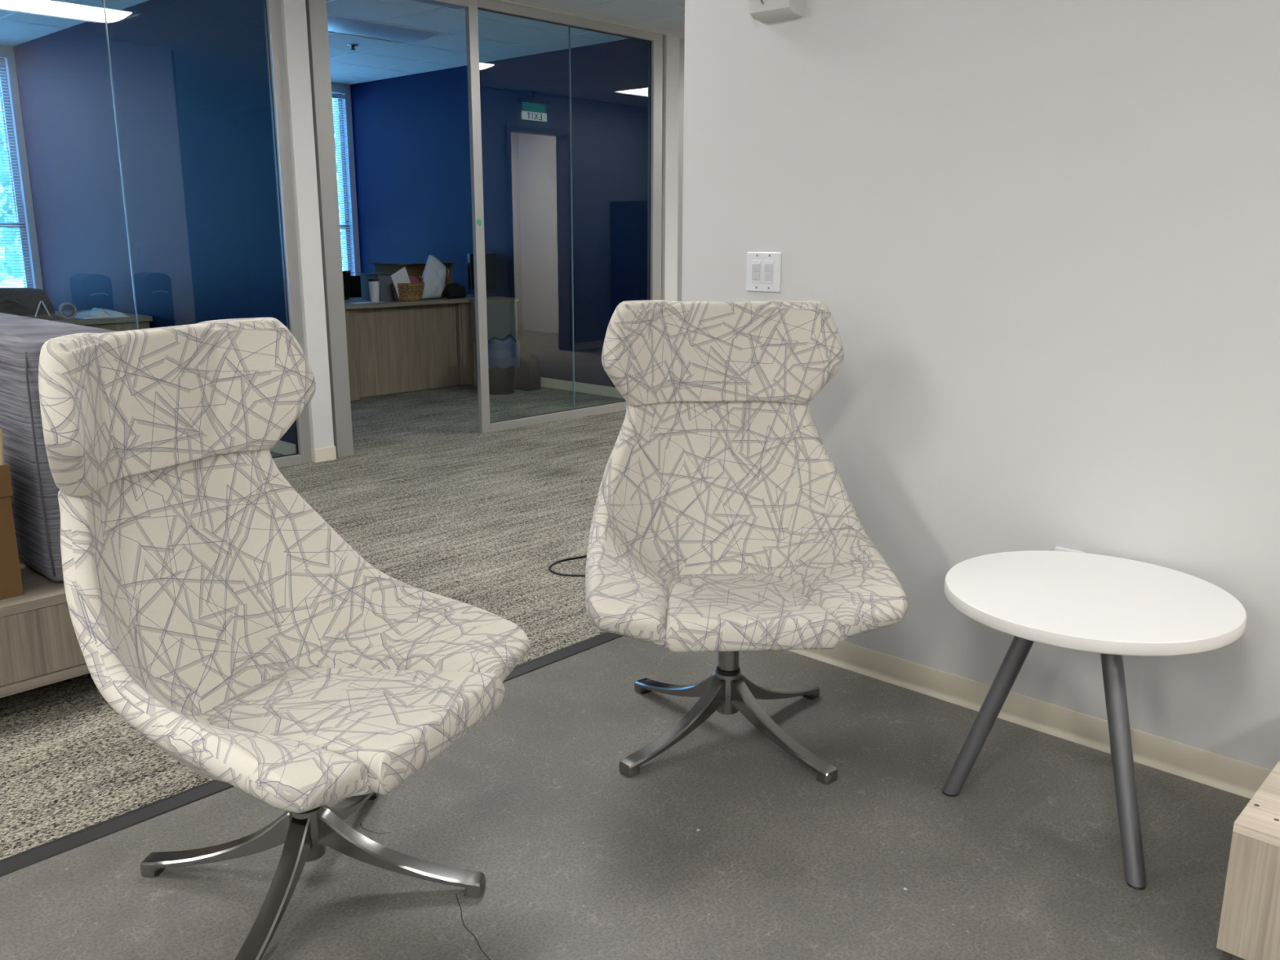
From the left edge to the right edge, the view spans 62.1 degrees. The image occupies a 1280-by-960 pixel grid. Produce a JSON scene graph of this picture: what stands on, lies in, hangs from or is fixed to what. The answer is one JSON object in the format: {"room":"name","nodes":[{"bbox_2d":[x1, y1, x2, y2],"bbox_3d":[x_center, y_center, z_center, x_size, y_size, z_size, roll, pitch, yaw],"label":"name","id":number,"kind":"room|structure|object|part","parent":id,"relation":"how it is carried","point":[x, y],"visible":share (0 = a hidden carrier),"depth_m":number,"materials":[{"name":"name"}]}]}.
{"room":"office lounge area","nodes":[
{"label":"office lounge area","id":0,"kind":"room"},
{"bbox_2d":[13,0,296,454],"bbox_3d":[-3.304,-1.714,7.128,3.910,2.642,0.133,12,18,42],"label":"wall","id":1,"kind":"structure","parent":0,"point":[191,82],"depth_m":6.72,"materials":[{"name":"blue paint"}]},
{"bbox_2d":[0,44,360,289],"bbox_3d":[-4.500,-2.100,8.769,0.140,2.642,15.000,12,18,42],"label":"wall window","id":2,"kind":"structure","parent":1,"relation":"in","point":[6,52],"depth_m":8.40,"materials":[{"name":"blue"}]},
{"bbox_2d":[0,58,32,288],"bbox_3d":[-5.715,-2.032,7.292,0.041,1.895,2.675,12,18,42],"label":"window blind","id":3,"kind":"object","parent":2,"relation":"attached to","point":[2,60],"visible":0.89,"depth_m":8.20,"materials":[{"name":"white plastic"}]},
{"bbox_3d":[-4.862,-2.219,8.168,0.002,1.845,0.002,12,18,42],"label":"cord","id":4,"kind":"part","parent":3,"relation":"part of","materials":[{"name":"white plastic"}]},
{"bbox_2d":[0,57,33,288],"bbox_3d":[-5.783,-2.038,7.362,0.140,1.955,2.745,12,18,42],"label":"window","id":5,"kind":"structure","parent":2,"relation":"attached to","point":[1,65],"depth_m":8.30,"materials":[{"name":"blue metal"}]},
{"bbox_2d":[332,93,352,275],"bbox_3d":[-3.745,-2.529,9.480,0.140,1.955,2.605,12,18,42],"label":"window","id":6,"kind":"structure","parent":2,"relation":"attached to","point":[347,267],"depth_m":10.37,"materials":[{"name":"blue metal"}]},
{"bbox_2d":[332,93,355,274],"bbox_3d":[-3.675,-2.522,9.411,0.041,1.895,2.540,12,18,42],"label":"window blind","id":7,"kind":"object","parent":2,"relation":"attached to","point":[334,95],"visible":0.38,"depth_m":10.21,"materials":[{"name":"white plastic"}]},
{"bbox_3d":[-2.868,-2.699,10.240,0.002,1.845,0.002,12,18,42],"label":"cord","id":8,"kind":"part","parent":7,"relation":"part of","materials":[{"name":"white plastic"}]},
{"bbox_2d":[280,0,333,448],"bbox_3d":[-1.831,-1.438,5.782,0.118,2.562,0.127,12,18,42],"label":"wall column","id":9,"kind":"structure","parent":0,"point":[293,12],"depth_m":5.74,"materials":[{"name":"grey paint"}]},
{"bbox_2d":[311,445,336,462],"bbox_3d":[-1.830,-0.154,6.079,0.128,0.079,0.135,12,18,42],"label":"baseboard","id":10,"kind":"structure","parent":9,"relation":"attached to","point":[325,454],"depth_m":6.03,"materials":[{"name":"beige plastic"}]},
{"bbox_2d":[305,0,468,457],"bbox_3d":[-1.431,-1.504,6.242,0.105,2.639,1.095,12,18,42],"label":"door","id":11,"kind":"structure","parent":9,"relation":"attached to","point":[316,10],"depth_m":5.88,"materials":[{"name":"grey metal"}]},
{"bbox_2d":[0,383,626,860],"bbox_3d":[-0.490,0.106,5.421,11.100,0.124,15.000,12,18,42],"label":"floor","id":12,"kind":"structure","parent":0,"point":[437,504],"depth_m":4.57,"materials":[{"name":"grey carpet"}]},
{"bbox_2d":[0,560,89,697],"bbox_3d":[-2.890,0.501,2.700,1.750,0.336,2.920,12,18,42],"label":"platform","id":13,"kind":"object","parent":12,"relation":"on","point":[40,646],"visible":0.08,"depth_m":2.81,"materials":[{"name":"grey wood"}]},
{"bbox_2d":[0,428,23,599],"bbox_3d":[-1.860,0.100,2.705,0.268,0.446,0.412,12,18,42],"label":"cardboard box","id":14,"kind":"object","parent":13,"relation":"on","point":[11,580],"visible":1,"depth_m":2.77,"materials":[{"name":"brown cardboard"}]},
{"bbox_3d":[-1.578,0.424,2.826,0.020,0.183,0.913,12,18,42],"label":"panel","id":15,"kind":"part","parent":13,"relation":"part of","materials":[{"name":"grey wood"}]},
{"bbox_2d":[0,312,116,582],"bbox_3d":[-2.081,-0.188,3.447,1.660,0.668,0.305,12,18,42],"label":"cushion","id":16,"kind":"object","parent":13,"relation":"on","point":[35,506],"visible":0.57,"depth_m":2.85,"materials":[{"name":"grey fabric"}]},
{"bbox_2d":[49,309,152,331],"bbox_3d":[-4.124,-0.662,6.809,0.950,0.726,1.655,12,18,42],"label":"office desk","id":17,"kind":"object","parent":12,"relation":"on","point":[127,323],"visible":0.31,"depth_m":6.88,"materials":[{"name":"laminate"}]},
{"bbox_2d":[0,287,54,315],"bbox_3d":[-4.101,-1.134,6.813,0.288,0.189,0.648,12,18,42],"label":"duffel bag","id":18,"kind":"object","parent":17,"relation":"on","point":[20,301],"visible":0.91,"depth_m":6.84,"materials":[{"name":"black fabric"}]},
{"bbox_2d":[24,314,63,319],"bbox_3d":[-3.766,-1.004,6.600,0.159,0.025,0.300,12,18,42],"label":"cardboard sheet","id":19,"kind":"object","parent":17,"relation":"on","point":[53,317],"visible":0.43,"depth_m":6.65,"materials":[{"name":"grey cardboard"}]},
{"bbox_2d":[34,301,50,317],"bbox_3d":[-3.740,-1.061,6.650,0.014,0.118,0.113,10,16,37],"label":"wire stand","id":20,"kind":"object","parent":19,"relation":"on","point":[40,301],"visible":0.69,"depth_m":6.64,"materials":[{"name":"silver metal"}]},
{"bbox_2d":[58,302,76,319],"bbox_3d":[-3.612,-1.068,6.711,0.034,0.106,0.106,12,18,42],"label":"tape roll","id":21,"kind":"object","parent":17,"relation":"on","point":[66,304],"visible":1,"depth_m":6.70,"materials":[{"name":"grey"}]},
{"bbox_2d":[74,307,128,319],"bbox_3d":[-3.516,-1.088,6.917,0.260,0.055,0.280,12,18,42],"label":"crumpled paper","id":22,"kind":"object","parent":17,"relation":"on","point":[95,313],"visible":0.97,"depth_m":6.85,"materials":[{"name":"white paper"}]},
{"bbox_3d":[-3.803,-0.581,6.526,0.020,0.683,1.625,12,18,42],"label":"modesty panel","id":23,"kind":"part","parent":17,"relation":"part of","materials":[{"name":"laminate"}]},
{"bbox_2d":[344,293,504,400],"bbox_3d":[-2.014,-1.137,8.851,0.800,0.731,1.680,12,18,42],"label":"office desk","id":24,"kind":"object","parent":12,"relation":"on","point":[393,346],"visible":0.55,"depth_m":8.55,"materials":[{"name":"laminate"}]},
{"bbox_2d":[342,271,351,299],"bbox_3d":[-2.558,-1.574,8.598,0.285,0.232,0.340,12,18,42],"label":"monitor","id":25,"kind":"object","parent":24,"relation":"on","point":[346,276],"visible":0.3,"depth_m":8.61,"materials":[{"name":"black plastic"}]},
{"bbox_3d":[-2.503,-1.004,8.346,0.700,0.700,0.210,12,18,42],"label":"panel","id":26,"kind":"part","parent":24,"relation":"part of","materials":[{"name":"laminate"}]},
{"bbox_2d":[348,275,361,297],"bbox_3d":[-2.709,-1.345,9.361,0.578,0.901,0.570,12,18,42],"label":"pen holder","id":27,"kind":"object","parent":24,"relation":"on","point":[355,281],"visible":0.02,"depth_m":9.14,"materials":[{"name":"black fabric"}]},
{"bbox_2d":[352,301,381,303],"bbox_3d":[-2.136,-1.388,8.312,0.100,0.002,0.250,12,18,42],"label":"paper sheet","id":28,"kind":"object","parent":24,"relation":"on","point":[379,301],"visible":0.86,"depth_m":8.29,"materials":[{"name":"white"}]},
{"bbox_2d":[368,278,378,302],"bbox_3d":[-2.083,-1.487,8.333,0.084,0.186,0.084,12,18,42],"label":"tumbler","id":29,"kind":"object","parent":28,"relation":"on","point":[373,282],"visible":1,"depth_m":8.30,"materials":[{"name":"white plastic"}]},
{"bbox_3d":[-2.083,-1.566,8.314,0.084,0.023,0.084,12,18,42],"label":"lid","id":30,"kind":"part","parent":29,"relation":"part of","materials":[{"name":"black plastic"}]},
{"bbox_2d":[346,271,395,301],"bbox_3d":[-2.132,-1.568,8.598,0.310,0.223,0.350,12,18,42],"label":"cardboard box","id":31,"kind":"object","parent":24,"relation":"on","point":[385,291],"visible":0.71,"depth_m":8.56,"materials":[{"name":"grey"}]},
{"bbox_3d":[-1.875,-1.058,8.564,0.020,0.692,0.975,12,18,42],"label":"modesty panel","id":32,"kind":"part","parent":24,"relation":"part of","materials":[{"name":"laminate"}]},
{"bbox_2d":[390,275,424,302],"bbox_3d":[-1.852,-1.529,8.485,0.270,0.199,0.270,12,18,42],"label":"basket","id":33,"kind":"object","parent":24,"relation":"on","point":[408,292],"visible":0.96,"depth_m":8.40,"materials":[{"name":"brown wicker"}]},
{"bbox_2d":[391,266,410,300],"bbox_3d":[-1.877,-1.552,8.394,0.041,0.261,0.230,12,18,42],"label":"paper sheet","id":34,"kind":"object","parent":33,"relation":"in","point":[401,276],"visible":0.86,"depth_m":8.36,"materials":[{"name":"white paper"}]},
{"bbox_2d":[408,275,419,283],"bbox_3d":[-1.823,-1.586,8.533,0.112,0.108,0.105,12,18,42],"label":"cloth bundle","id":35,"kind":"object","parent":33,"relation":"in","point":[413,279],"visible":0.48,"depth_m":8.50,"materials":[{"name":"red"}]},
{"bbox_2d":[366,262,460,297],"bbox_3d":[-1.900,-1.685,8.953,0.519,0.291,0.578,12,18,42],"label":"cardboard box","id":36,"kind":"object","parent":24,"relation":"on","point":[416,269],"visible":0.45,"depth_m":8.81,"materials":[{"name":"brown cardboard"}]},
{"bbox_2d":[420,254,448,299],"bbox_3d":[-1.682,-1.664,8.711,0.123,0.355,0.299,12,18,42],"label":"tote bag","id":37,"kind":"object","parent":24,"relation":"on","point":[435,273],"visible":0.93,"depth_m":8.67,"materials":[{"name":"grey fabric"}]},
{"bbox_3d":[-1.607,-1.649,8.718,0.018,0.273,0.081,12,18,42],"label":"cord","id":38,"kind":"part","parent":37,"relation":"part of","materials":[{"name":"white fabric"}]},
{"bbox_2d":[444,282,466,298],"bbox_3d":[-1.537,-1.580,8.860,0.125,0.128,0.209,12,18,42],"label":"pouch","id":39,"kind":"object","parent":24,"relation":"on","point":[455,290],"visible":1,"depth_m":8.81,"materials":[{"name":"black fabric"}]},
{"bbox_2d":[467,253,498,297],"bbox_3d":[-1.328,-1.753,9.097,0.140,0.360,0.330,12,18,42],"label":"monitor","id":40,"kind":"object","parent":24,"relation":"on","point":[490,258],"visible":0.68,"depth_m":9.09,"materials":[{"name":"black plastic"}]},
{"bbox_2d":[468,297,518,386],"bbox_3d":[-1.220,-1.158,8.947,0.195,0.731,0.370,12,18,42],"label":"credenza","id":41,"kind":"object","parent":12,"relation":"on","point":[501,312],"visible":0.57,"depth_m":8.85,"materials":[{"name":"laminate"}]},
{"bbox_3d":[-1.379,-0.969,8.919,0.030,0.376,0.020,12,18,42],"label":"leg","id":42,"kind":"part","parent":41,"relation":"part of","materials":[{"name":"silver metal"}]},
{"bbox_3d":[-1.221,-1.326,8.909,0.180,0.324,0.350,12,18,42],"label":"return panel","id":43,"kind":"part","parent":41,"relation":"part of","materials":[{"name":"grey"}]},
{"bbox_2d":[487,333,519,395],"bbox_3d":[-1.134,-0.933,8.572,0.340,0.464,0.340,12,18,42],"label":"waste bin","id":44,"kind":"object","parent":12,"relation":"on","point":[504,354],"visible":0.76,"depth_m":8.46,"materials":[{"name":"black"}]},
{"bbox_2d":[515,353,540,391],"bbox_3d":[-0.957,-0.903,8.803,0.240,0.300,0.140,12,18,42],"label":"case","id":45,"kind":"object","parent":12,"relation":"on","point":[528,373],"visible":0.76,"depth_m":8.73,"materials":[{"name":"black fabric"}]},
{"bbox_2d":[548,554,586,576],"bbox_3d":[0.042,0.320,4.223,0.588,0.008,0.745,12,18,42],"label":"cable","id":46,"kind":"object","parent":12,"relation":"on","point":[583,556],"visible":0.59,"depth_m":4.11,"materials":[{"name":"black plastic"}]},
{"bbox_2d":[0,0,684,84],"bbox_3d":[0.500,-2.379,3.893,13.840,0.140,15.240,12,18,42],"label":"ceiling","id":47,"kind":"structure","parent":0,"point":[500,36],"depth_m":7.28,"materials":[{"name":"white paint"}]},
{"bbox_2d":[346,44,358,50],"bbox_3d":[-2.156,-3.250,7.986,0.084,0.037,0.084,12,18,42],"label":"sprinkler head","id":48,"kind":"object","parent":47,"relation":"attached to","point":[353,46],"visible":1,"depth_m":7.97},
{"bbox_2d":[327,13,451,44],"bbox_3d":[-1.949,-3.112,7.325,0.574,0.044,1.166,12,18,42],"label":"ceiling light","id":49,"kind":"object","parent":47,"relation":"attached to","point":[343,25],"visible":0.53,"depth_m":7.36,"materials":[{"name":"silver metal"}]},
{"bbox_2d":[350,38,648,387],"bbox_3d":[-1.295,-2.198,9.216,3.910,2.642,0.150,12,18,42],"label":"wall","id":50,"kind":"structure","parent":0,"point":[411,133],"depth_m":8.72,"materials":[{"name":"blue paint"}]},
{"bbox_2d":[540,377,623,398],"bbox_3d":[-1.356,-0.941,9.453,3.900,0.078,0.008,12,18,42],"label":"baseboard","id":51,"kind":"structure","parent":50,"relation":"attached to","point":[602,390],"depth_m":8.64,"materials":[{"name":"beige plastic"}]},
{"bbox_2d":[0,635,1250,959],"bbox_3d":[0.267,1.557,-0.776,6.488,0.121,6.750,12,18,42],"label":"floor","id":52,"kind":"structure","parent":0,"point":[723,845],"depth_m":2.26,"materials":[{"name":"concrete"}]},
{"bbox_2d":[38,317,529,959],"bbox_3d":[-0.658,0.274,2.022,0.692,1.105,0.744,6,14,23],"label":"lounge chair","id":53,"kind":"object","parent":52,"relation":"on","point":[211,606],"visible":1,"depth_m":2.07,"materials":[{"name":"fabric"}]},
{"bbox_3d":[-0.844,0.727,2.148,0.342,0.164,0.044,1,13,5],"label":"leg","id":54,"kind":"part","parent":53,"relation":"part of","materials":[{"name":"silver metal"}]},
{"bbox_3d":[-0.680,0.772,1.954,0.044,0.164,0.342,1,13,5],"label":"leg","id":55,"kind":"part","parent":53,"relation":"part of","materials":[{"name":"silver metal"}]},
{"bbox_3d":[-0.644,0.690,2.308,0.044,0.164,0.342,1,13,5],"label":"leg","id":56,"kind":"part","parent":53,"relation":"part of","materials":[{"name":"silver metal"}]},
{"bbox_2d":[199,666,505,795],"bbox_3d":[-0.577,0.441,2.025,0.515,0.097,0.392,6,14,23],"label":"seat cushion","id":57,"kind":"object","parent":53,"relation":"on","point":[390,722],"depth_m":1.98,"materials":[{"name":"fabric"}]},
{"bbox_3d":[-0.481,0.736,2.114,0.342,0.164,0.044,1,13,5],"label":"leg","id":58,"kind":"part","parent":53,"relation":"part of","materials":[{"name":"silver metal"}]},
{"bbox_2d":[0,631,622,876],"bbox_3d":[-2.137,0.997,1.324,0.052,0.011,6.630,12,18,42],"label":"trim","id":59,"kind":"structure","parent":52,"relation":"on","point":[37,854],"depth_m":2.39,"materials":[{"name":"black rubber"}]},
{"bbox_2d":[585,299,908,784],"bbox_3d":[0.230,0.126,2.665,0.744,1.105,0.688,-1,13,-4],"label":"lounge chair","id":60,"kind":"object","parent":52,"relation":"on","point":[724,522],"visible":1,"depth_m":2.81,"materials":[{"name":"fabric"}]},
{"bbox_3d":[0.090,0.609,2.662,0.342,0.164,0.044,-11,17,-40],"label":"leg","id":61,"kind":"part","parent":60,"relation":"part of","materials":[{"name":"silver metal"}]},
{"bbox_3d":[0.109,0.550,2.913,0.044,0.164,0.342,-11,17,-40],"label":"leg","id":62,"kind":"part","parent":60,"relation":"part of","materials":[{"name":"silver metal"}]},
{"bbox_2d":[666,573,840,653],"bbox_3d":[0.236,0.304,2.618,0.392,0.097,0.515,-1,13,-4],"label":"seat cushion","id":63,"kind":"object","parent":60,"relation":"on","point":[706,612],"depth_m":2.43,"materials":[{"name":"fabric"}]},
{"bbox_3d":[0.367,0.555,2.894,0.342,0.164,0.044,-11,17,-40],"label":"leg","id":64,"kind":"part","parent":60,"relation":"part of","materials":[{"name":"silver metal"}]},
{"bbox_3d":[0.348,0.614,2.643,0.044,0.164,0.342,-11,17,-40],"label":"leg","id":65,"kind":"part","parent":60,"relation":"part of","materials":[{"name":"silver metal"}]},
{"bbox_2d":[942,550,1246,889],"bbox_3d":[0.987,0.493,2.400,0.610,0.512,0.610,12,18,42],"label":"side table","id":66,"kind":"object","parent":52,"relation":"on","point":[1113,607],"visible":1,"depth_m":2.25,"materials":[{"name":"white laminate"}]},
{"bbox_3d":[0.813,0.498,2.427,0.208,0.477,0.043,2,13,8],"label":"leg","id":67,"kind":"part","parent":66,"relation":"part of","materials":[{"name":"grey metal"}]},
{"bbox_3d":[0.996,0.551,2.202,0.204,0.477,0.201,12,18,42],"label":"leg","id":68,"kind":"part","parent":66,"relation":"part of","materials":[{"name":"grey metal"}]},
{"bbox_2d":[1216,760,1279,959],"bbox_3d":[1.672,0.767,1.723,1.150,0.289,0.660,12,18,42],"label":"wooden box","id":69,"kind":"object","parent":52,"relation":"on","point":[1249,928],"visible":1,"depth_m":1.84,"materials":[{"name":"brown wood"}]},
{"bbox_3d":[1.084,0.853,1.902,0.038,0.038,0.038,12,18,42],"label":"leg","id":70,"kind":"part","parent":69,"relation":"part of","materials":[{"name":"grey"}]},
{"bbox_2d":[661,34,679,301],"bbox_3d":[0.196,-1.889,7.907,0.105,2.642,0.140,12,18,42],"label":"wall","id":71,"kind":"structure","parent":0,"point":[670,93],"depth_m":7.77,"materials":[{"name":"grey paint"}]},
{"bbox_2d":[465,0,662,433],"bbox_3d":[-0.448,-1.732,7.226,0.052,2.639,1.723,12,18,42],"label":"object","id":72,"kind":"structure","parent":71,"relation":"in","point":[655,40],"depth_m":6.98,"materials":[{"name":"grey metal"}]},
{"bbox_2d":[476,218,481,226],"bbox_3d":[-1.001,-1.599,6.610,0.001,0.044,0.040,12,18,42],"label":"tape piece","id":73,"kind":"object","parent":72,"relation":"attached to","point":[478,221],"visible":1,"depth_m":6.61,"materials":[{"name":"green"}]},
{"bbox_3d":[-0.460,-0.471,7.510,0.052,0.054,1.563,12,18,42],"label":"rail","id":74,"kind":"part","parent":72,"relation":"part of","materials":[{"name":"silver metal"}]},
{"bbox_3d":[-0.454,-2.987,6.922,0.052,0.056,1.563,12,18,42],"label":"rail","id":75,"kind":"part","parent":72,"relation":"part of","materials":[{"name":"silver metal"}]},
{"bbox_2d":[492,0,684,38],"bbox_3d":[-0.706,-2.941,6.583,0.043,0.014,3.040,12,18,42],"label":"trim","id":76,"kind":"structure","parent":71,"relation":"attached to","point":[500,1],"depth_m":6.93,"materials":[{"name":"silver metal"}]},
{"bbox_2d":[676,37,684,301],"bbox_3d":[1.885,-2.293,9.650,0.052,2.639,4.750,12,18,42],"label":"window","id":77,"kind":"structure","parent":71,"relation":"in","point":[682,42],"depth_m":7.87,"materials":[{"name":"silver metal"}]},
{"bbox_2d":[681,0,1279,769],"bbox_3d":[2.540,-0.330,1.256,6.470,2.642,0.132,12,18,42],"label":"wall","id":78,"kind":"structure","parent":0,"point":[1039,239],"depth_m":2.64,"materials":[{"name":"grey paint"}]},
{"bbox_2d":[746,252,781,292],"bbox_3d":[0.367,-0.622,3.178,0.125,0.116,0.012,12,18,42],"label":"light switch","id":79,"kind":"object","parent":78,"relation":"attached to","point":[763,268],"visible":1,"depth_m":3.17,"materials":[{"name":"white plastic"}]},
{"bbox_3d":[0.350,-0.625,3.192,0.033,0.068,0.003,12,18,42],"label":"switch frame","id":80,"kind":"part","parent":79,"relation":"part of","materials":[{"name":"white plastic"}]},
{"bbox_3d":[0.384,-0.618,3.162,0.033,0.068,0.003,12,18,42],"label":"switch frame","id":81,"kind":"part","parent":79,"relation":"part of","materials":[{"name":"white plastic"}]},
{"bbox_2d":[748,0,803,22],"bbox_3d":[0.370,-1.396,2.938,0.136,0.222,0.095,12,18,42],"label":"emergency light","id":82,"kind":"object","parent":78,"relation":"attached to","point":[762,11],"visible":1,"depth_m":2.95,"materials":[{"name":"grey plastic"}]},
{"bbox_2d":[786,640,1271,799],"bbox_3d":[2.492,0.931,1.492,6.458,0.078,0.017,12,18,42],"label":"baseboard","id":83,"kind":"structure","parent":78,"relation":"attached to","point":[1243,779],"depth_m":2.78,"materials":[{"name":"beige plastic"}]},
{"bbox_2d":[1053,546,1084,552],"bbox_3d":[1.080,0.232,2.688,0.076,0.118,0.014,12,18,42],"label":"wall outlet","id":84,"kind":"object","parent":78,"relation":"attached to","point":[1056,548],"visible":0.11,"depth_m":2.68,"materials":[{"name":"white plastic"}]},
{"bbox_3d":[-5.691,-0.473,1.794,0.120,2.642,2.920,12,18,42],"label":"wall","id":85,"kind":"structure","parent":0,"visible":0},
{"bbox_2d":[102,0,311,467],"bbox_3d":[-3.279,-1.050,4.284,0.052,2.639,4.110,12,18,42],"label":"window","id":86,"kind":"structure","parent":85,"relation":"in","point":[272,8],"depth_m":5.65,"materials":[{"name":"grey metal"}]},
{"bbox_3d":[-3.287,0.209,4.573,0.052,0.054,3.994,12,18,42],"label":"rail","id":87,"kind":"part","parent":86,"relation":"part of","materials":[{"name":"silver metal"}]},
{"label":"outside","id":88,"kind":"structure","parent":0,"visible":0},
{"bbox_2d":[0,281,23,288],"bbox_3d":[-14.675,-3.034,20.456,30.400,0.100,34.000,12,18,42],"label":"ground","id":89,"kind":"structure","parent":88,"point":[5,282],"depth_m":33.81,"materials":[{"name":"grey"}]},
{"bbox_2d":[0,111,22,287],"bbox_3d":[-7.210,-3.637,12.552,3.194,4.712,3.274,12,18,42],"label":"tree","id":90,"kind":"object","parent":89,"relation":"on","point":[1,122],"visible":0.02,"depth_m":12.40,"materials":[{"name":"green plant"}]},
{"bbox_2d":[332,98,343,266],"bbox_3d":[-4.229,-4.681,16.236,3.391,5.082,3.503,12,18,42],"label":"tree","id":91,"kind":"object","parent":89,"relation":"on","point":[332,99],"visible":0.02,"depth_m":15.54,"materials":[{"name":"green plant"}]}
]}

